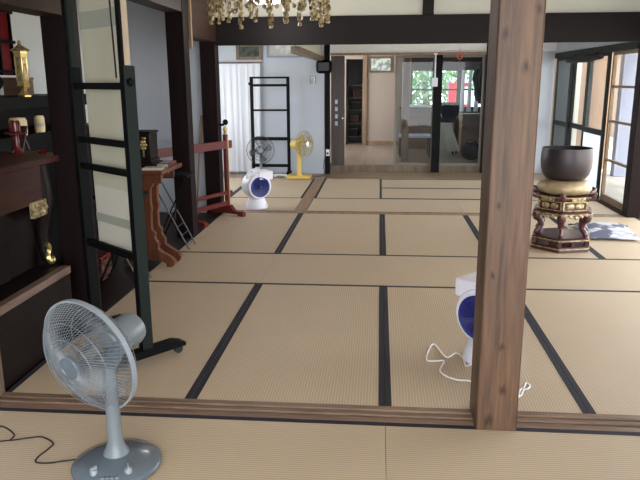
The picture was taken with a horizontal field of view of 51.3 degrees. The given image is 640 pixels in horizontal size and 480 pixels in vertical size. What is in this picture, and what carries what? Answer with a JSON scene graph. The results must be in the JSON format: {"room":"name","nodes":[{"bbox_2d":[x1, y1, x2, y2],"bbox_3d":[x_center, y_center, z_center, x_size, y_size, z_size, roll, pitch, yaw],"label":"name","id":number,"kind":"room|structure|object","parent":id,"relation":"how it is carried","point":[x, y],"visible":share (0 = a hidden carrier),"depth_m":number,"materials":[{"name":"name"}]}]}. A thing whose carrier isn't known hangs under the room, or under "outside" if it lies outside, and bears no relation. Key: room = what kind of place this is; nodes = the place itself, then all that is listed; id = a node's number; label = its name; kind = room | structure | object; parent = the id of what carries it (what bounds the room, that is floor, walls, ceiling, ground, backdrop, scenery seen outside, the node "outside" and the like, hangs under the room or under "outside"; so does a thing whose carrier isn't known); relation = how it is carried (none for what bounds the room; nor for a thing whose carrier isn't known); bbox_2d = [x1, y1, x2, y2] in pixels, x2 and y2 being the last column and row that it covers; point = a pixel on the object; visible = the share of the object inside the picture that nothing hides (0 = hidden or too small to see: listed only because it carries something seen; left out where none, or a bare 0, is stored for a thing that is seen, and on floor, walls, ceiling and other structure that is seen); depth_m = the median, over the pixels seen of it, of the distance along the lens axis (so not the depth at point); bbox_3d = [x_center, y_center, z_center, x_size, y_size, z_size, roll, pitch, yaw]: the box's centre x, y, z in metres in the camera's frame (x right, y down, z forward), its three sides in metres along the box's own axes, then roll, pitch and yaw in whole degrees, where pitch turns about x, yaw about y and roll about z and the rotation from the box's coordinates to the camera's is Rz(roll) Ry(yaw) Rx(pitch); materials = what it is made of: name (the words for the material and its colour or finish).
{"room":"house of worship","nodes":[
{"label":"house of worship","id":0,"kind":"room"},
{"bbox_2d":[0,0,88,122],"bbox_3d":[-2.581,-1.518,7.040,0.100,2.850,8.600,1,14,5],"label":"wall","id":1,"kind":"structure","parent":0,"point":[26,28],"depth_m":6.08,"materials":[{"name":"paint"}]},
{"bbox_2d":[0,9,15,74],"bbox_3d":[-2.660,-1.693,5.152,0.060,0.810,0.990,1,14,5],"label":"lattice panel","id":2,"kind":"object","parent":1,"relation":"attached to","point":[7,65],"visible":0.78,"depth_m":5.57,"materials":[{"name":"red paint"}]},
{"bbox_2d":[75,212,219,324],"bbox_3d":[-2.030,0.113,6.235,1.388,0.044,3.660,1,14,5],"label":"floor","id":3,"kind":"structure","parent":0,"point":[121,280],"depth_m":5.54,"materials":[{"name":"brown wood"}]},
{"bbox_2d":[0,94,103,265],"bbox_3d":[-2.341,-0.421,5.320,0.630,1.424,1.800,1,14,5],"label":"steps","id":4,"kind":"structure","parent":3,"relation":"on","point":[37,104],"depth_m":5.11,"materials":[{"name":"black paint"}]},
{"bbox_2d":[2,77,33,95],"bbox_3d":[-2.429,-1.237,5.369,0.170,0.140,0.190,1,14,5],"label":"wooden box","id":5,"kind":"object","parent":4,"relation":"on","point":[10,88],"visible":0.53,"depth_m":5.29,"materials":[{"name":"brown wood"}]},
{"bbox_2d":[10,40,30,96],"bbox_3d":[-2.147,-1.233,4.798,0.148,0.395,0.128,1,14,5],"label":"brass lantern","id":6,"kind":"object","parent":4,"relation":"on","point":[19,51],"visible":1,"depth_m":4.77,"materials":[{"name":"gold metal"}]},
{"bbox_2d":[40,0,101,322],"bbox_3d":[-1.557,-0.842,4.098,0.160,2.804,0.165,1,14,5],"label":"wooden pillar","id":7,"kind":"structure","parent":3,"relation":"on","point":[52,33],"depth_m":4.09,"materials":[{"name":"brown wood"}]},
{"bbox_2d":[127,0,181,11],"bbox_3d":[-1.464,-1.984,5.054,0.175,0.270,2.225,1,14,5],"label":"trim","id":8,"kind":"structure","parent":7,"relation":"attached to","point":[161,5],"depth_m":5.77,"materials":[{"name":"brown wood"}]},
{"bbox_2d":[97,251,112,280],"bbox_3d":[-1.832,0.205,5.341,0.270,0.190,0.210,1,14,5],"label":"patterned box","id":9,"kind":"object","parent":3,"relation":"on","point":[103,256],"visible":0.31,"depth_m":5.30,"materials":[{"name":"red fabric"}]},
{"bbox_2d":[165,0,197,237],"bbox_3d":[-1.346,-1.401,6.427,0.170,2.804,0.175,1,14,5],"label":"wooden pillar","id":10,"kind":"structure","parent":3,"relation":"on","point":[176,23],"depth_m":6.40,"materials":[{"name":"brown wood"}]},
{"bbox_2d":[158,126,245,227],"bbox_3d":[-1.343,-0.694,7.268,0.480,1.025,1.226,8,16,30],"label":"stand","id":11,"kind":"object","parent":3,"relation":"on","point":[226,206],"visible":0.55,"depth_m":7.58,"materials":[{"name":"red wood"}]},
{"bbox_2d":[199,42,223,212],"bbox_3d":[-1.260,-1.704,7.691,0.175,2.804,0.180,1,14,5],"label":"wooden pillar","id":12,"kind":"structure","parent":3,"relation":"on","point":[209,55],"depth_m":7.68,"materials":[{"name":"brown wood"}]},
{"bbox_2d":[218,45,324,173],"bbox_3d":[-1.041,-2.509,11.050,2.245,2.802,0.100,1,14,5],"label":"wall","id":13,"kind":"structure","parent":0,"point":[307,100],"depth_m":11.02,"materials":[{"name":"white paint"}]},
{"bbox_2d":[219,62,261,171],"bbox_3d":[-1.508,-2.038,11.113,1.120,1.796,0.040,1,14,5],"label":"lace curtain","id":14,"kind":"object","parent":13,"relation":"hanging from","point":[234,78],"visible":0.48,"depth_m":11.06,"materials":[{"name":"white fabric"}]},
{"bbox_2d":[236,45,261,59],"bbox_3d":[-1.157,-3.071,10.861,0.430,0.260,0.025,1,14,5],"label":"framed picture","id":15,"kind":"object","parent":13,"relation":"attached to","point":[242,52],"visible":0.87,"depth_m":10.86,"materials":[{"name":"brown wood"}]},
{"bbox_2d":[266,45,301,57],"bbox_3d":[-0.584,-3.081,10.806,0.580,0.240,0.025,1,14,5],"label":"framed picture","id":16,"kind":"object","parent":13,"relation":"attached to","point":[272,51],"visible":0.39,"depth_m":10.82,"materials":[{"name":"grey paint"}]},
{"bbox_2d":[346,59,362,140],"bbox_3d":[0.819,-3.408,15.364,0.780,2.280,1.000,1,14,5],"label":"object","id":17,"kind":"structure","parent":0,"point":[354,67],"depth_m":15.69,"materials":[{"name":"brown wood"}]},
{"bbox_2d":[126,0,639,212],"bbox_3d":[0.500,-1.671,7.551,5.946,2.820,0.080,1,14,5],"label":"wall","id":18,"kind":"structure","parent":0,"point":[146,25],"depth_m":7.58,"materials":[{"name":"white paint"}]},
{"bbox_2d":[187,0,215,41],"bbox_3d":[-1.301,-2.317,6.875,0.175,0.470,1.115,1,14,5],"label":"trim","id":19,"kind":"structure","parent":18,"relation":"attached to","point":[202,31],"depth_m":6.88,"materials":[{"name":"brown wood"}]},
{"bbox_2d":[215,12,639,45],"bbox_3d":[1.139,-2.302,7.281,4.646,0.303,0.053,1,14,5],"label":"crossbeam","id":20,"kind":"object","parent":18,"relation":"attached to","point":[582,26],"visible":0.79,"depth_m":7.27,"materials":[{"name":"brown wood"}]},
{"bbox_2d":[223,172,545,179],"bbox_3d":[0.792,-1.044,11.009,5.930,0.046,0.860,1,14,5],"label":"floor","id":21,"kind":"structure","parent":0,"point":[333,175],"depth_m":10.95,"materials":[{"name":"brown wood"}]},
{"bbox_2d":[248,77,291,173],"bbox_3d":[-0.818,-1.853,10.898,0.673,1.590,0.260,1,14,5],"label":"stand","id":22,"kind":"object","parent":21,"relation":"on","point":[250,83],"visible":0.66,"depth_m":10.85,"materials":[{"name":"black paint"}]},
{"bbox_2d":[286,131,325,178],"bbox_3d":[-0.164,-1.385,10.704,0.870,0.762,0.458,-8,15,-29],"label":"electric fan","id":23,"kind":"object","parent":21,"relation":"on","point":[296,144],"visible":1,"depth_m":10.57,"materials":[{"name":"yellow plastic"}]},
{"bbox_2d":[325,45,329,173],"bbox_3d":[0.122,-2.496,10.969,0.078,2.802,0.180,1,14,5],"label":"wooden pillar","id":24,"kind":"structure","parent":21,"relation":"on","point":[327,47],"depth_m":10.98,"materials":[{"name":"black paint"}]},
{"bbox_2d":[431,55,442,172],"bbox_3d":[1.941,-2.082,11.084,0.135,1.926,0.048,1,14,5],"label":"wooden pillar","id":25,"kind":"structure","parent":21,"relation":"on","point":[437,91],"depth_m":11.07,"materials":[{"name":"black paint"}]},
{"bbox_2d":[480,43,487,172],"bbox_3d":[2.764,-2.502,10.941,0.125,2.802,0.150,1,14,5],"label":"wooden pillar","id":26,"kind":"structure","parent":21,"relation":"on","point":[486,57],"depth_m":11.00,"materials":[{"name":"brown wood"}]},
{"bbox_2d":[330,140,477,171],"bbox_3d":[1.934,-1.850,14.202,4.450,0.220,5.580,1,14,5],"label":"floor","id":27,"kind":"structure","parent":0,"point":[355,153],"depth_m":12.76,"materials":[{"name":"brown wood"}]},
{"bbox_2d":[401,58,410,161],"bbox_3d":[1.467,-2.429,11.369,0.120,2.230,0.080,1,14,5],"label":"trim","id":28,"kind":"structure","parent":27,"relation":"on","point":[406,61],"depth_m":11.38,"materials":[{"name":"brown wood"}]},
{"bbox_2d":[400,106,431,147],"bbox_3d":[2.102,-2.410,14.242,0.800,0.850,0.553,1,14,5],"label":"base cabinet","id":29,"kind":"object","parent":27,"relation":"on","point":[420,117],"visible":0.59,"depth_m":13.98,"materials":[{"name":"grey wood"}]},
{"bbox_2d":[441,102,458,154],"bbox_3d":[2.458,-2.167,12.937,0.400,0.980,0.410,5,14,22],"label":"chair","id":30,"kind":"object","parent":27,"relation":"on","point":[449,110],"visible":0.46,"depth_m":13.01,"materials":[{"name":"fabric"}]},
{"bbox_2d":[440,123,459,151],"bbox_3d":[2.471,-1.979,12.795,0.520,0.520,0.318,5,14,22],"label":"cloth","id":31,"kind":"object","parent":30,"relation":"on","point":[448,142],"visible":0.73,"depth_m":12.69,"materials":[{"name":"fabric"}]},
{"bbox_2d":[458,113,479,149],"bbox_3d":[3.157,-2.183,13.485,0.660,0.750,0.460,1,14,5],"label":"storage chest","id":32,"kind":"object","parent":27,"relation":"on","point":[469,123],"visible":0.37,"depth_m":13.28,"materials":[{"name":"brown wood"}]},
{"bbox_2d":[460,139,478,159],"bbox_3d":[2.719,-1.631,12.005,0.396,0.374,0.288,1,14,5],"label":"bag","id":33,"kind":"object","parent":27,"relation":"on","point":[469,150],"visible":0.91,"depth_m":11.91,"materials":[{"name":"fabric"}]},
{"bbox_2d":[330,53,483,143],"bbox_3d":[1.952,-3.261,14.729,4.350,2.280,0.100,1,14,5],"label":"wall","id":34,"kind":"structure","parent":0,"point":[380,86],"depth_m":14.72,"materials":[{"name":"beige paint"}]},
{"bbox_2d":[362,55,366,144],"bbox_3d":[0.990,-3.113,14.774,0.090,1.980,0.050,1,14,5],"label":"trim","id":35,"kind":"structure","parent":34,"relation":"attached to","point":[364,108],"depth_m":14.76,"materials":[{"name":"brown wood"}]},
{"bbox_2d":[369,56,391,72],"bbox_3d":[1.325,-3.840,14.581,0.510,0.340,0.025,1,14,5],"label":"framed picture","id":36,"kind":"object","parent":34,"relation":"attached to","point":[377,64],"visible":1,"depth_m":14.58,"materials":[{"name":"grey wood"}]},
{"bbox_2d":[410,71,473,106],"bbox_3d":[2.832,-3.317,14.623,1.680,0.770,0.075,1,14,5],"label":"window","id":37,"kind":"structure","parent":34,"relation":"in","point":[459,73],"depth_m":14.60,"materials":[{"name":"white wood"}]},
{"bbox_2d":[459,69,477,111],"bbox_3d":[3.345,-3.253,14.476,0.670,0.911,0.105,1,14,5],"label":"window curtain","id":38,"kind":"object","parent":34,"relation":"hanging from","point":[468,108],"visible":0.59,"depth_m":14.48,"materials":[{"name":"white fabric"}]},
{"bbox_2d":[330,43,556,172],"bbox_3d":[1.948,-2.518,11.026,3.715,2.802,0.080,1,14,5],"label":"wall","id":39,"kind":"structure","parent":0,"point":[464,47],"depth_m":10.89,"materials":[{"name":"white paint"}]},
{"bbox_2d":[331,56,344,164],"bbox_3d":[0.302,-2.173,11.278,0.228,1.822,0.050,1,14,5],"label":"door","id":40,"kind":"structure","parent":39,"relation":"in","point":[338,62],"depth_m":11.26,"materials":[{"name":"brown wood"}]},
{"bbox_2d":[331,165,479,172],"bbox_3d":[1.996,-1.216,11.424,3.608,0.120,0.075,1,14,5],"label":"trim","id":41,"kind":"structure","parent":39,"relation":"attached to","point":[334,168],"depth_m":11.44,"materials":[{"name":"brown wood"}]},
{"bbox_2d":[331,52,486,55],"bbox_3d":[1.433,-3.041,10.880,2.523,0.037,0.049,1,14,5],"label":"trim","id":42,"kind":"structure","parent":39,"relation":"attached to","point":[410,53],"depth_m":10.85,"materials":[{"name":"brown wood"}]},
{"bbox_2d":[393,55,434,165],"bbox_3d":[1.585,-2.165,11.221,0.660,1.822,0.030,1,14,5],"label":"door","id":43,"kind":"structure","parent":39,"relation":"in","point":[397,56],"depth_m":11.23,"materials":[{"name":"metal"}]},
{"bbox_2d":[439,55,485,165],"bbox_3d":[2.341,-2.142,11.106,0.725,1.822,0.030,1,14,5],"label":"door","id":44,"kind":"structure","parent":39,"relation":"in","point":[483,56],"depth_m":11.09,"materials":[{"name":"metal"}]},
{"bbox_2d":[472,54,484,103],"bbox_3d":[2.727,-2.941,11.221,0.320,1.268,0.280,1,14,5],"label":"coat","id":45,"kind":"object","parent":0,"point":[477,75],"visible":0.65,"depth_m":11.20,"materials":[{"name":"fabric"}]},
{"bbox_2d":[549,42,626,145],"bbox_3d":[3.848,-2.560,10.898,0.110,2.680,7.315,1,14,5],"label":"wall","id":46,"kind":"structure","parent":0,"point":[568,46],"depth_m":9.85,"materials":[{"name":"white paint"}]},
{"bbox_2d":[551,57,573,144],"bbox_3d":[3.783,-1.914,10.473,0.035,1.835,0.850,1,14,5],"label":"door","id":47,"kind":"structure","parent":46,"relation":"in","point":[554,121],"depth_m":10.36,"materials":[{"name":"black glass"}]},
{"bbox_2d":[567,61,593,144],"bbox_3d":[3.753,-1.721,9.671,0.035,1.835,0.860,1,14,5],"label":"door","id":48,"kind":"structure","parent":46,"relation":"in","point":[571,125],"depth_m":9.86,"materials":[{"name":"wood"}]},
{"bbox_2d":[580,52,612,198],"bbox_3d":[3.638,-1.529,8.870,0.035,1.835,0.880,1,14,5],"label":"door","id":49,"kind":"structure","parent":46,"relation":"in","point":[590,137],"depth_m":8.71,"materials":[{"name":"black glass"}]},
{"bbox_2d":[555,42,638,58],"bbox_3d":[3.676,-2.542,8.980,0.110,0.080,3.560,1,14,5],"label":"trim","id":50,"kind":"structure","parent":46,"relation":"attached to","point":[629,45],"depth_m":8.46,"materials":[{"name":"wood"}]},
{"bbox_2d":[600,49,637,210],"bbox_3d":[3.600,-1.316,7.980,0.035,1.835,0.910,1,14,5],"label":"door","id":51,"kind":"structure","parent":46,"relation":"in","point":[604,197],"depth_m":8.27,"materials":[{"name":"brown wood"}]},
{"bbox_2d":[576,52,613,168],"bbox_3d":[4.606,-2.645,11.581,0.960,2.820,0.080,1,14,5],"label":"wall","id":52,"kind":"structure","parent":0,"point":[600,66],"depth_m":11.56,"materials":[{"name":"brown wood"}]},
{"bbox_2d":[554,61,569,144],"bbox_3d":[4.261,-2.635,11.547,0.280,2.820,0.049,1,14,5],"label":"glass pane","id":53,"kind":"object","parent":52,"relation":"attached to","point":[564,70],"depth_m":11.58,"materials":[{"name":"clear glass"}]},
{"bbox_2d":[570,63,581,145],"bbox_3d":[4.450,-2.630,11.521,0.080,2.820,0.069,1,14,5],"label":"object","id":54,"kind":"structure","parent":52,"relation":"attached to","point":[579,65],"depth_m":11.54,"materials":[{"name":"white paper"}]},
{"bbox_2d":[602,137,613,169],"bbox_3d":[23.136,-0.667,11.114,35.940,0.150,70.000,1,14,5],"label":"ground","id":55,"kind":"structure","parent":0,"point":[611,138],"depth_m":18.44,"materials":[{"name":"white"}]},
{"bbox_2d":[610,55,620,136],"bbox_3d":[11.479,-5.293,20.917,3.800,4.400,7.900,1,14,5],"label":"outbuilding","id":56,"kind":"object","parent":55,"relation":"on","point":[619,56],"visible":0.02,"depth_m":23.12,"materials":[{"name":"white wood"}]},
{"bbox_2d":[599,170,624,201],"bbox_3d":[4.029,0.356,5.343,1.080,0.110,13.400,1,14,5],"label":"floor","id":57,"kind":"structure","parent":0,"point":[614,186],"depth_m":9.92,"materials":[{"name":"white concrete"}]},
{"bbox_2d":[610,53,637,176],"bbox_3d":[4.915,-2.432,10.665,0.220,2.829,0.160,1,14,5],"label":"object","id":58,"kind":"object","parent":57,"relation":"on","point":[628,66],"visible":0.74,"depth_m":10.69,"materials":[{"name":"grey paint"}]},
{"bbox_3d":[0.339,0.378,5.372,6.265,0.090,12.800,1,14,5],"label":"floor","id":59,"kind":"structure","parent":0,"visible":0},
{"bbox_2d":[0,265,74,391],"bbox_3d":[-2.216,0.495,3.711,1.295,0.480,1.000,1,14,5],"label":"dais","id":60,"kind":"object","parent":59,"relation":"on","point":[26,299],"visible":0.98,"depth_m":3.66,"materials":[{"name":"brown wood"}]},
{"bbox_2d":[0,152,58,285],"bbox_3d":[-2.090,-0.101,3.753,0.890,0.661,1.280,1,14,5],"label":"altar table","id":61,"kind":"object","parent":60,"relation":"on","point":[26,195],"visible":0.98,"depth_m":3.87,"materials":[{"name":"red wood"}]},
{"bbox_2d":[4,120,26,154],"bbox_3d":[-1.875,-0.634,4.112,0.136,0.206,0.136,1,14,5],"label":"candlestick","id":62,"kind":"object","parent":61,"relation":"on","point":[14,125],"visible":1,"depth_m":4.09,"materials":[{"name":"red paint"}]},
{"bbox_2d":[6,282,258,398],"bbox_3d":[-1.030,0.578,4.259,0.953,0.051,1.908,1,14,5],"label":"mat","id":63,"kind":"object","parent":59,"relation":"on","point":[202,315],"visible":0.48,"depth_m":4.05,"materials":[{"name":"wicker"}]},
{"bbox_2d":[56,0,185,372],"bbox_3d":[-1.173,-0.476,3.637,0.677,2.290,0.480,13,19,43],"label":"stand","id":64,"kind":"object","parent":63,"relation":"on","point":[147,348],"visible":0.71,"depth_m":3.63,"materials":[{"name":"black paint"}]},
{"bbox_2d":[78,0,131,250],"bbox_3d":[-1.145,-0.748,3.575,0.486,1.695,0.051,13,19,43],"label":"scroll","id":65,"kind":"object","parent":64,"relation":"hanging from","point":[97,22],"visible":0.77,"depth_m":3.63,"materials":[{"name":"paper"}]},
{"bbox_2d":[0,407,385,479],"bbox_3d":[-0.694,0.955,2.677,1.908,0.051,0.953,1,14,5],"label":"mat","id":66,"kind":"object","parent":59,"relation":"on","point":[192,447],"visible":0.92,"depth_m":2.87,"materials":[{"name":"wicker"}]},
{"bbox_2d":[0,299,161,479],"bbox_3d":[-1.091,0.559,2.709,0.895,0.707,0.462,1,14,5],"label":"electric fan","id":67,"kind":"object","parent":66,"relation":"on","point":[118,457],"visible":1,"depth_m":2.64,"materials":[{"name":"grey plastic"}]},
{"bbox_2d":[149,251,276,283],"bbox_3d":[-0.905,0.245,5.646,0.953,0.051,0.953,1,14,5],"label":"mat","id":68,"kind":"object","parent":59,"relation":"on","point":[193,267],"visible":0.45,"depth_m":5.57,"materials":[{"name":"wicker"}]},
{"bbox_2d":[124,163,181,266],"bbox_3d":[-1.433,-0.206,5.640,0.447,0.835,0.540,1,14,5],"label":"desk","id":69,"kind":"object","parent":68,"relation":"on","point":[158,248],"visible":0.63,"depth_m":5.59,"materials":[{"name":"brown wood"}]},
{"bbox_2d":[139,130,162,166],"bbox_3d":[-1.505,-0.769,5.574,0.300,0.290,0.260,1,14,5],"label":"box","id":70,"kind":"object","parent":69,"relation":"on","point":[148,138],"visible":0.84,"depth_m":5.48,"materials":[{"name":"brown wood"}]},
{"bbox_2d":[177,213,300,252],"bbox_3d":[-0.782,-0.082,7.014,0.953,0.051,1.866,1,14,5],"label":"mat","id":71,"kind":"object","parent":59,"relation":"on","point":[253,232],"visible":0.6,"depth_m":6.84,"materials":[{"name":"wicker"}]},
{"bbox_2d":[159,172,195,249],"bbox_3d":[-1.372,-0.274,6.217,0.380,0.697,0.260,1,14,5],"label":"folding stool","id":72,"kind":"object","parent":71,"relation":"on","point":[184,175],"visible":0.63,"depth_m":6.16,"materials":[{"name":"black paint"}]},
{"bbox_2d":[224,197,301,210],"bbox_3d":[-1.222,-0.446,8.543,1.901,0.051,0.951,1,14,5],"label":"mat","id":73,"kind":"object","parent":59,"relation":"on","point":[274,203],"visible":0.31,"depth_m":8.51,"materials":[{"name":"wicker"}]},
{"bbox_2d":[242,168,272,209],"bbox_3d":[-0.775,-0.639,8.184,0.334,0.489,0.270,-8,16,-30],"label":"fan","id":74,"kind":"object","parent":73,"relation":"on","point":[256,184],"visible":1,"depth_m":8.10,"materials":[{"name":"white plastic"}]},
{"bbox_2d":[251,177,269,196],"bbox_3d":[-0.723,-0.642,8.082,0.248,0.248,0.020,-8,16,-30],"label":"grille","id":75,"kind":"object","parent":74,"relation":"attached to","point":[260,186],"depth_m":8.07,"materials":[{"name":"blue plastic"}]},
{"bbox_2d":[230,178,314,197],"bbox_3d":[-0.652,-0.758,9.835,0.999,0.051,1.792,1,14,5],"label":"mat","id":76,"kind":"object","parent":59,"relation":"on","point":[280,187],"visible":0.43,"depth_m":9.69,"materials":[{"name":"wicker"}]},
{"bbox_2d":[191,284,384,405],"bbox_3d":[-0.079,0.593,4.176,0.953,0.051,1.908,1,14,5],"label":"mat","id":77,"kind":"object","parent":59,"relation":"on","point":[289,343],"visible":0.79,"depth_m":3.87,"materials":[{"name":"wicker"}]},
{"bbox_2d":[294,178,323,210],"bbox_3d":[-0.119,-0.639,9.324,0.150,0.051,2.748,1,14,5],"label":"trim","id":78,"kind":"structure","parent":59,"relation":"on","point":[304,204],"depth_m":9.07,"materials":[{"name":"brown wood"}]},
{"bbox_2d":[0,392,639,431],"bbox_3d":[0.777,0.847,3.093,4.965,0.050,0.154,1,14,5],"label":"track","id":79,"kind":"structure","parent":59,"relation":"on","point":[341,412],"depth_m":3.15,"materials":[{"name":"brown wood"}]},
{"bbox_2d":[0,353,4,395],"bbox_3d":[-1.671,-0.576,2.969,0.145,2.797,0.155,1,14,5],"label":"wooden pillar","id":80,"kind":"structure","parent":79,"relation":"on","point":[2,386],"depth_m":3.32,"materials":[{"name":"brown wood"}]},
{"bbox_2d":[0,0,61,15],"bbox_3d":[-1.619,-1.389,3.367,0.175,0.400,0.998,1,14,5],"label":"trim","id":81,"kind":"structure","parent":80,"relation":"attached to","point":[30,7],"depth_m":3.60,"materials":[{"name":"brown wood"}]},
{"bbox_2d":[470,0,545,430],"bbox_3d":[0.789,-0.535,2.758,0.179,2.802,0.222,1,14,5],"label":"wooden pillar","id":82,"kind":"structure","parent":79,"relation":"on","point":[516,27],"depth_m":2.76,"materials":[{"name":"brown wood"}]},
{"bbox_2d":[278,213,382,254],"bbox_3d":[0.170,-0.067,6.931,0.953,0.051,1.866,1,14,5],"label":"mat","id":83,"kind":"object","parent":59,"relation":"on","point":[311,233],"visible":0.79,"depth_m":6.75,"materials":[{"name":"wicker"}]},
{"bbox_2d":[314,179,381,198],"bbox_3d":[0.450,-0.740,9.739,0.901,0.051,1.792,1,14,5],"label":"mat","id":84,"kind":"object","parent":59,"relation":"on","point":[330,188],"visible":0.83,"depth_m":9.65,"materials":[{"name":"wicker"}]},
{"bbox_2d":[259,253,476,287],"bbox_3d":[0.522,0.268,5.523,1.908,0.051,0.953,1,14,5],"label":"mat","id":85,"kind":"object","parent":59,"relation":"on","point":[411,271],"visible":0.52,"depth_m":5.51,"materials":[{"name":"wicker"}]},
{"bbox_2d":[307,198,462,212],"bbox_3d":[0.805,-0.414,8.368,1.856,0.051,0.951,1,14,5],"label":"mat","id":86,"kind":"object","parent":59,"relation":"on","point":[318,204],"visible":0.76,"depth_m":8.34,"materials":[{"name":"wicker"}]},
{"bbox_2d":[382,214,477,255],"bbox_3d":[1.121,-0.052,6.849,0.953,0.051,1.866,1,14,5],"label":"mat","id":87,"kind":"object","parent":59,"relation":"on","point":[426,235],"visible":0.74,"depth_m":6.71,"materials":[{"name":"wicker"}]},
{"bbox_2d":[382,188,480,199],"bbox_3d":[1.811,-0.614,9.184,1.908,0.051,0.895,1,14,5],"label":"mat","id":88,"kind":"object","parent":59,"relation":"on","point":[387,193],"visible":0.43,"depth_m":9.20,"materials":[{"name":"wicker"}]},
{"bbox_2d":[382,179,480,188],"bbox_3d":[1.890,-0.823,10.053,1.908,0.051,0.895,1,14,5],"label":"mat","id":89,"kind":"object","parent":59,"relation":"on","point":[386,183],"visible":0.43,"depth_m":10.08,"materials":[{"name":"wicker"}]},
{"bbox_2d":[244,211,623,216],"bbox_3d":[1.153,-0.285,7.815,4.645,0.051,0.113,1,14,5],"label":"trim","id":90,"kind":"structure","parent":59,"relation":"on","point":[310,212],"depth_m":7.83,"materials":[{"name":"brown wood"}]},
{"bbox_2d":[383,287,588,413],"bbox_3d":[0.872,0.608,4.094,0.953,0.051,1.908,1,14,5],"label":"mat","id":91,"kind":"object","parent":59,"relation":"on","point":[415,319],"visible":0.67,"depth_m":3.71,"materials":[{"name":"wicker"}]},
{"bbox_2d":[426,271,530,398],"bbox_3d":[0.866,0.468,3.596,0.492,0.456,0.725,-12,18,-41],"label":"fan","id":92,"kind":"object","parent":91,"relation":"on","point":[465,286],"visible":0.28,"depth_m":3.66,"materials":[{"name":"white plastic"}]},
{"bbox_2d":[458,296,474,337],"bbox_3d":[0.851,0.422,3.600,0.020,0.248,0.248,-12,18,-41],"label":"grille","id":93,"kind":"object","parent":92,"relation":"attached to","point":[466,304],"depth_m":3.64,"materials":[{"name":"blue plastic"}]},
{"bbox_2d":[385,422,639,479],"bbox_3d":[1.209,0.985,2.512,1.908,0.051,0.953,1,14,5],"label":"mat","id":94,"kind":"object","parent":59,"relation":"on","point":[414,451],"visible":1,"depth_m":2.79,"materials":[{"name":"wicker"}]},
{"bbox_2d":[465,215,601,258],"bbox_3d":[2.072,-0.037,6.767,0.953,0.051,1.866,1,14,5],"label":"mat","id":95,"kind":"object","parent":59,"relation":"on","point":[549,222],"visible":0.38,"depth_m":6.07,"materials":[{"name":"wicker"}]},
{"bbox_2d":[530,185,597,252],"bbox_3d":[2.249,-0.207,6.195,0.568,0.544,0.653,5,14,20],"label":"stand","id":96,"kind":"object","parent":95,"relation":"on","point":[560,239],"visible":0.97,"depth_m":6.02,"materials":[{"name":"red paint"}]},
{"bbox_2d":[532,228,588,242],"bbox_3d":[2.250,-0.048,6.233,0.543,0.035,0.538,1,14,5],"label":"shelf","id":97,"kind":"object","parent":96,"relation":"attached to","point":[546,234],"depth_m":6.13,"materials":[{"name":"red paint"}]},
{"bbox_2d":[537,178,591,195],"bbox_3d":[2.248,-0.498,6.125,0.476,0.124,0.476,1,14,5],"label":"cushion","id":98,"kind":"object","parent":96,"relation":"on","point":[545,185],"visible":0.79,"depth_m":5.94,"materials":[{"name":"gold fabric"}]},
{"bbox_2d":[541,145,592,180],"bbox_3d":[2.247,-0.699,6.077,0.452,0.288,0.452,1,14,5],"label":"bowl","id":99,"kind":"object","parent":98,"relation":"on","point":[558,162],"visible":1,"depth_m":5.91,"materials":[{"name":"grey metal"}]},
{"bbox_2d":[455,199,619,214],"bbox_3d":[2.622,-0.386,8.210,1.783,0.051,0.951,1,14,5],"label":"mat","id":100,"kind":"object","parent":59,"relation":"on","point":[466,205],"visible":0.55,"depth_m":8.19,"materials":[{"name":"wicker"}]},
{"bbox_2d":[525,290,639,414],"bbox_3d":[1.823,0.623,4.012,0.953,0.051,1.908,1,14,5],"label":"mat","id":101,"kind":"object","parent":59,"relation":"on","point":[593,337],"visible":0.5,"depth_m":4.00,"materials":[{"name":"wicker"}]},
{"bbox_2d":[526,257,639,291],"bbox_3d":[2.425,0.298,5.358,1.908,0.051,0.953,1,14,5],"label":"mat","id":102,"kind":"object","parent":59,"relation":"on","point":[549,274],"visible":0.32,"depth_m":5.34,"materials":[{"name":"wicker"}]},
{"bbox_2d":[551,217,639,258],"bbox_3d":[3.024,-0.022,6.684,0.953,0.051,1.866,1,14,5],"label":"mat","id":103,"kind":"object","parent":59,"relation":"on","point":[605,248],"visible":0.55,"depth_m":6.36,"materials":[{"name":"wicker"}]},
{"bbox_2d":[568,222,639,239],"bbox_3d":[2.887,-0.103,6.740,0.603,0.080,0.723,2,14,11],"label":"floor cushion","id":104,"kind":"object","parent":103,"relation":"on","point":[596,230],"visible":0.87,"depth_m":6.54,"materials":[{"name":"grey fabric"}]},
{"bbox_2d":[622,42,639,218],"bbox_3d":[3.540,-1.618,7.289,0.150,2.830,0.160,1,14,5],"label":"wooden pillar","id":105,"kind":"structure","parent":59,"relation":"on","point":[630,207],"depth_m":7.42,"materials":[{"name":"brown wood"}]},
{"bbox_3d":[0.938,-2.452,4.619,7.700,0.060,12.760,1,14,5],"label":"ceiling","id":106,"kind":"structure","parent":0,"visible":0},
{"bbox_2d":[207,0,330,28],"bbox_3d":[-0.431,-2.243,5.640,1.054,0.815,1.049,5,14,21],"label":"canopy","id":107,"kind":"object","parent":106,"relation":"hanging from","point":[218,4],"visible":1,"depth_m":5.86,"materials":[{"name":"gold metal"}]},
{"label":"outside","id":108,"kind":"structure","parent":0,"visible":0},
{"bbox_3d":[-7.524,-5.738,32.953,29.050,0.150,30.700,1,14,5],"label":"ground","id":109,"kind":"structure","parent":108,"visible":0},
{"bbox_2d":[412,71,473,104],"bbox_3d":[3.132,-4.788,19.651,3.048,4.104,2.984,1,14,5],"label":"tree","id":110,"kind":"object","parent":109,"relation":"on","point":[421,81],"visible":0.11,"depth_m":19.31,"materials":[{"name":"green plant"}]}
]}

